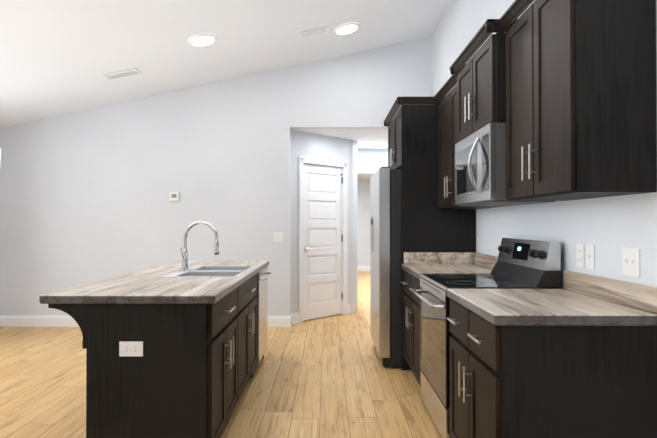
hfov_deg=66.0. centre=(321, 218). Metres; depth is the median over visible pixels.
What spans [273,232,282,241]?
light switch
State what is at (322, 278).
pantry door
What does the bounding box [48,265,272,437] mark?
kitchen island
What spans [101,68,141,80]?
ceiling vent
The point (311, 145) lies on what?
wall
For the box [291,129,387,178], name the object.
ceiling
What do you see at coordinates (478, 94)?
upper cabinet
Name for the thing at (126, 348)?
outlet
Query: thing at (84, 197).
wall
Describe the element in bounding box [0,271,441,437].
floor
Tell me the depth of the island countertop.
2.66 m
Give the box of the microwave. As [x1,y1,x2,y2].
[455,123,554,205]
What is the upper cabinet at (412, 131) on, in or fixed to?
attached to the wall at (610, 227)
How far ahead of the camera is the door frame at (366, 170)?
7.96 m
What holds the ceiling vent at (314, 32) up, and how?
in the ceiling at (59, 57)
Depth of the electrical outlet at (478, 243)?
4.26 m
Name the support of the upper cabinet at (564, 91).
attached to the wall at (610, 227)
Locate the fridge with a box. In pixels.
[370,166,401,367]
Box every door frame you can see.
[298,157,347,322]
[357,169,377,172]
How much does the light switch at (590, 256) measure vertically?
0.118 m
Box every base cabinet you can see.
[401,252,497,385]
[447,270,656,437]
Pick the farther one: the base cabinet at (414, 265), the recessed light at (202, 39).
the recessed light at (202, 39)
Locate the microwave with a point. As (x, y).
(480, 167)
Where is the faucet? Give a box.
[175,221,218,272]
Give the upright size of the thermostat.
0.112 m
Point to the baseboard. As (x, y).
(70, 321)
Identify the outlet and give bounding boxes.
[119,341,142,355]
[477,237,479,250]
[576,244,583,267]
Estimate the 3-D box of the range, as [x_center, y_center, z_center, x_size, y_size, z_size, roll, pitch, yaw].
[0.948,0.708,3.084,0.680,1.165,0.754,0,0,1]
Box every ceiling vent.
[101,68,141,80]
[299,27,327,38]
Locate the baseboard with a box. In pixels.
[0,266,369,326]
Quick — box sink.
[163,265,254,276]
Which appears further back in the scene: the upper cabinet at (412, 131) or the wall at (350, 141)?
the wall at (350, 141)
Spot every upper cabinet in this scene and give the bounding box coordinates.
[388,96,435,175]
[436,80,504,211]
[452,20,503,143]
[504,0,656,200]
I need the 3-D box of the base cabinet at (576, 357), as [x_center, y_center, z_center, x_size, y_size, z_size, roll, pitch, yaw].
[0.973,0.776,2.312,0.667,1.015,0.777,0,0,1]
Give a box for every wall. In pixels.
[0,37,431,315]
[291,130,356,312]
[349,140,352,313]
[357,149,387,265]
[432,0,656,288]
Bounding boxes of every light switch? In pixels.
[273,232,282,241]
[586,245,594,269]
[622,248,639,277]
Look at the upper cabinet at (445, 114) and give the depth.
4.07 m
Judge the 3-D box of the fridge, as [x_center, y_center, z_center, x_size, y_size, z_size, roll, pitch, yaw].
[0.904,0.425,4.833,0.805,1.760,0.910,0,0,1]
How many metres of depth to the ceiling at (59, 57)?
4.95 m
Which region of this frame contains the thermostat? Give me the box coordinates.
[169,192,178,200]
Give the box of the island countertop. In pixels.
[39,261,268,304]
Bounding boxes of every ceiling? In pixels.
[0,0,451,127]
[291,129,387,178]
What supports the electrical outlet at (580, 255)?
attached to the wall at (610, 227)
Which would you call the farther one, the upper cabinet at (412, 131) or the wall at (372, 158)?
the wall at (372, 158)
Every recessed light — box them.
[188,34,216,45]
[334,22,359,34]
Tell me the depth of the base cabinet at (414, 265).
4.02 m
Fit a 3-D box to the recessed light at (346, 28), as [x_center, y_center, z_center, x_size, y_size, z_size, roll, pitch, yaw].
[0.268,-1.999,5.320,0.276,0.020,0.276,-12,-1,1]
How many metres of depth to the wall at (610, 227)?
2.73 m
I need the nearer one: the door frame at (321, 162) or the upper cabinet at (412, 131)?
the upper cabinet at (412, 131)
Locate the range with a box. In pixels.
[413,238,560,437]
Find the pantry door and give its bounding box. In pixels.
[303,164,342,320]
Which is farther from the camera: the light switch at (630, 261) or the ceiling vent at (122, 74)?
the ceiling vent at (122, 74)
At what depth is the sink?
3.67 m

